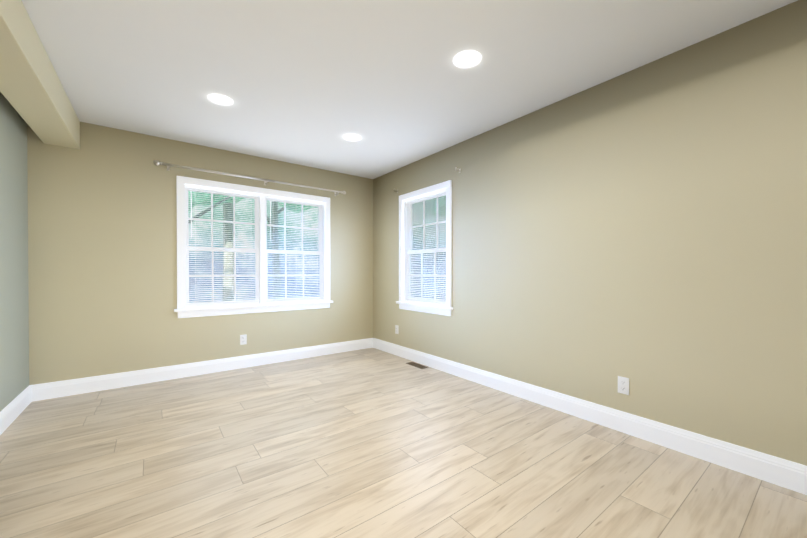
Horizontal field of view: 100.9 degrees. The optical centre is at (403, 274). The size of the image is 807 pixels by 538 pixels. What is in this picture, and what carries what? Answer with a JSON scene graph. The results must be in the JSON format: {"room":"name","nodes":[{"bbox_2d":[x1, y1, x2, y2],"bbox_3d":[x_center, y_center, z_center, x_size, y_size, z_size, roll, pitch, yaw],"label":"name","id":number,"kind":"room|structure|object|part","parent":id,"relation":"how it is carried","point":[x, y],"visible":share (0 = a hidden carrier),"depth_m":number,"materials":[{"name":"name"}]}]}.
{"room":"empty living room","nodes":[
{"label":"empty living room","id":0,"kind":"room"},
{"bbox_2d":[0,92,28,411],"bbox_3d":[-2.858,-0.147,2.285,0.150,2.440,1.178,0,1,-37],"label":"wall","id":1,"kind":"structure","parent":0,"point":[14,338],"depth_m":2.50,"materials":[{"name":"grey paint"}]},
{"bbox_2d":[0,385,31,434],"bbox_3d":[-2.792,1.004,2.344,0.016,0.138,1.178,0,1,-37],"label":"baseboard","id":2,"kind":"structure","parent":1,"relation":"attached to","point":[11,412],"depth_m":2.48,"materials":[{"name":"white wood"}]},
{"bbox_2d":[27,122,372,384],"bbox_3d":[-1.842,-0.159,3.883,3.697,2.440,0.150,0,1,-37],"label":"wall","id":3,"kind":"structure","parent":0,"point":[102,246],"depth_m":3.23,"materials":[{"name":"paint"}]},
{"bbox_2d":[30,338,372,401],"bbox_3d":[-1.792,0.993,3.825,3.397,0.138,0.016,0,1,-37],"label":"baseboard","id":4,"kind":"structure","parent":3,"relation":"attached to","point":[49,390],"depth_m":3.43,"materials":[{"name":"white wood"}]},
{"bbox_2d":[240,334,246,344],"bbox_3d":[-1.826,0.740,3.802,0.070,0.115,0.009,0,1,-37],"label":"electrical outlet","id":5,"kind":"object","parent":3,"relation":"attached to","point":[243,339],"visible":1,"depth_m":3.80,"materials":[{"name":"white plastic"}]},
{"bbox_2d":[153,160,345,195],"bbox_3d":[-1.619,-1.085,3.882,2.076,0.070,0.110,0,1,-37],"label":"curtain rod","id":6,"kind":"object","parent":3,"relation":"attached to","point":[168,165],"visible":1,"depth_m":3.67,"materials":[{"name":"silver metal"}]},
{"bbox_2d":[176,176,329,317],"bbox_3d":[-1.701,-0.286,3.995,1.690,1.460,0.201,0,1,-37],"label":"window","id":7,"kind":"structure","parent":3,"relation":"in","point":[181,181],"depth_m":3.88,"materials":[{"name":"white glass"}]},
{"bbox_3d":[-1.712,-0.299,4.008,1.543,1.294,0.062,0,1,-37],"label":"window sash","id":8,"kind":"part","parent":7,"relation":"part of","materials":[{"name":"white wood"}]},
{"bbox_3d":[-1.649,0.410,3.929,1.679,0.068,0.016,0,1,-37],"label":"window apron","id":9,"kind":"part","parent":7,"relation":"part of","materials":[{"name":"white wood"}]},
{"bbox_3d":[-1.668,-0.300,3.949,1.531,1.281,0.040,0,1,-37],"label":"window blind rails","id":10,"kind":"part","parent":7,"relation":"part of","materials":[{"name":"white plastic"}]},
{"bbox_2d":[174,300,332,311],"bbox_3d":[-1.656,0.361,3.938,1.743,0.030,0.103,0,1,-37],"label":"window sill","id":11,"kind":"structure","parent":3,"relation":"attached to","point":[244,306],"depth_m":3.80,"materials":[{"name":"white wood"}]},
{"bbox_2d":[0,348,806,537],"bbox_3d":[-1.240,1.148,0.133,7.262,0.120,6.878,0,1,-37],"label":"floor","id":12,"kind":"structure","parent":0,"point":[370,443],"depth_m":1.85,"materials":[{"name":"laminate"}]},
{"bbox_2d":[406,362,428,368],"bbox_3d":[0.158,1.059,3.900,0.100,0.004,0.301,0,1,-37],"label":"floor vent","id":13,"kind":"object","parent":12,"relation":"in","point":[417,365],"visible":1,"depth_m":3.89,"materials":[{"name":"brown metal"}]},
{"bbox_2d":[22,0,796,178],"bbox_3d":[-1.240,-1.412,0.115,7.262,0.120,6.878,0,1,-37],"label":"ceiling","id":14,"kind":"structure","parent":0,"point":[310,83],"depth_m":2.15,"materials":[{"name":"white paint"}]},
{"bbox_2d":[0,0,79,148],"bbox_3d":[-1.549,-1.233,1.010,0.225,0.250,4.778,0,1,-37],"label":"beam","id":15,"kind":"structure","parent":14,"relation":"attached to","point":[32,91],"depth_m":2.01,"materials":[{"name":"paint"}]},
{"bbox_2d":[207,94,232,105],"bbox_3d":[-1.432,-1.367,2.607,0.178,0.005,0.178,0,1,-37],"label":"recessed light","id":16,"kind":"object","parent":14,"relation":"in","point":[220,99],"visible":1,"depth_m":2.60,"materials":[{"name":"white plastic"}]},
{"bbox_2d":[343,134,360,140],"bbox_3d":[-0.514,-1.372,3.334,0.178,0.005,0.178,0,1,-37],"label":"recessed light","id":17,"kind":"object","parent":14,"relation":"in","point":[352,137],"visible":1,"depth_m":3.33,"materials":[{"name":"white plastic"}]},
{"bbox_2d":[453,50,481,67],"bbox_3d":[0.405,-1.363,2.115,0.178,0.005,0.178,0,1,-37],"label":"recessed light","id":18,"kind":"object","parent":14,"relation":"in","point":[467,58],"visible":1,"depth_m":2.11,"materials":[{"name":"white plastic"}]},
{"bbox_2d":[373,0,806,465],"bbox_3d":[1.644,-0.146,2.205,0.150,2.440,6.728,0,1,-37],"label":"wall","id":19,"kind":"structure","parent":0,"point":[643,228],"depth_m":2.15,"materials":[{"name":"paint"}]},
{"bbox_2d":[395,325,398,333],"bbox_3d":[-0.087,0.720,4.376,0.009,0.115,0.070,0,1,-37],"label":"electrical outlet","id":20,"kind":"object","parent":19,"relation":"attached to","point":[396,329],"visible":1,"depth_m":4.37,"materials":[{"name":"white plastic"}]},
{"bbox_2d":[396,301,452,309],"bbox_3d":[0.238,0.361,3.955,0.103,0.030,0.995,0,1,-37],"label":"window sill","id":21,"kind":"structure","parent":19,"relation":"attached to","point":[426,305],"depth_m":3.88,"materials":[{"name":"white wood"}]},
{"bbox_2d":[399,180,451,315],"bbox_3d":[0.300,-0.286,3.995,0.201,1.460,0.942,0,1,-37],"label":"window","id":22,"kind":"structure","parent":19,"relation":"in","point":[443,261],"depth_m":3.99,"materials":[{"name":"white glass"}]},
{"bbox_3d":[0.229,0.410,3.948,0.016,0.068,0.931,0,1,-37],"label":"window apron","id":23,"kind":"part","parent":22,"relation":"part of","materials":[{"name":"white wood"}]},
{"bbox_3d":[0.255,-0.301,3.962,0.040,1.281,0.783,0,1,-37],"label":"window blind rails","id":24,"kind":"part","parent":22,"relation":"part of","materials":[{"name":"white plastic"}]},
{"bbox_3d":[0.313,-0.300,4.006,0.062,1.293,0.795,0,1,-37],"label":"window sash","id":25,"kind":"part","parent":22,"relation":"part of","materials":[{"name":"white wood"}]},
{"bbox_3d":[0.313,-0.307,4.006,0.038,1.210,0.731,0,1,-37],"label":"glass","id":26,"kind":"part","parent":22,"relation":"part of","materials":[{"name":"clear glass"}]},
{"bbox_2d":[373,338,806,494],"bbox_3d":[1.533,1.004,2.223,0.016,0.138,6.578,0,1,-37],"label":"baseboard","id":27,"kind":"structure","parent":19,"relation":"attached to","point":[787,474],"depth_m":2.18,"materials":[{"name":"white wood"}]},
{"bbox_2d":[618,376,628,394],"bbox_3d":[1.498,0.755,2.273,0.009,0.115,0.070,0,1,-37],"label":"electrical outlet","id":28,"kind":"object","parent":19,"relation":"attached to","point":[623,385],"visible":1,"depth_m":2.27,"materials":[{"name":"white plastic"}]},
{"label":"outside","id":29,"kind":"structure","parent":0,"visible":0},
{"bbox_3d":[-0.258,1.648,7.140,40.962,0.020,40.578,0,1,-37],"label":"ground","id":30,"kind":"structure","parent":29,"visible":0},
{"bbox_2d":[188,191,230,223],"bbox_3d":[-4.427,-1.803,6.030,4.775,6.898,4.001,0,1,-37],"label":"tree","id":31,"kind":"object","parent":30,"relation":"on","point":[195,201],"depth_m":5.76,"materials":[{"name":"green plant"}]},
{"bbox_3d":[-4.427,-2.935,6.021,4.775,4.633,4.001,0,1,-37],"label":"crown","id":32,"kind":"part","parent":31,"relation":"part of","materials":[{"name":"green plant"}]},
{"bbox_2d":[203,195,294,300],"bbox_3d":[-4.052,-2.685,8.584,4.215,8.625,4.224,0,1,-37],"label":"tree","id":33,"kind":"object","parent":30,"relation":"on","point":[230,225],"depth_m":8.51,"materials":[{"name":"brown plant"}]},
{"bbox_3d":[-4.052,-4.324,8.572,4.215,5.347,4.224,0,1,-37],"label":"crown","id":34,"kind":"part","parent":33,"relation":"part of","materials":[{"name":"green plant"}]},
{"bbox_2d":[267,201,311,298],"bbox_3d":[-3.542,-2.441,10.268,3.926,8.114,3.920,0,1,-37],"label":"tree","id":35,"kind":"object","parent":30,"relation":"on","point":[275,223],"depth_m":10.27,"materials":[{"name":"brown plant"}]},
{"bbox_3d":[-3.542,-4.179,10.256,3.926,4.638,3.920,0,1,-37],"label":"crown","id":36,"kind":"part","parent":35,"relation":"part of","materials":[{"name":"green plant"}]},
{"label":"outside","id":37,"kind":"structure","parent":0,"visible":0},
{"bbox_2d":[189,198,318,301],"bbox_3d":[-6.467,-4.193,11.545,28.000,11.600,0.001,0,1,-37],"label":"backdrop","id":38,"kind":"structure","parent":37,"point":[205,238],"depth_m":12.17,"materials":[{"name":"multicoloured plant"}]}
]}

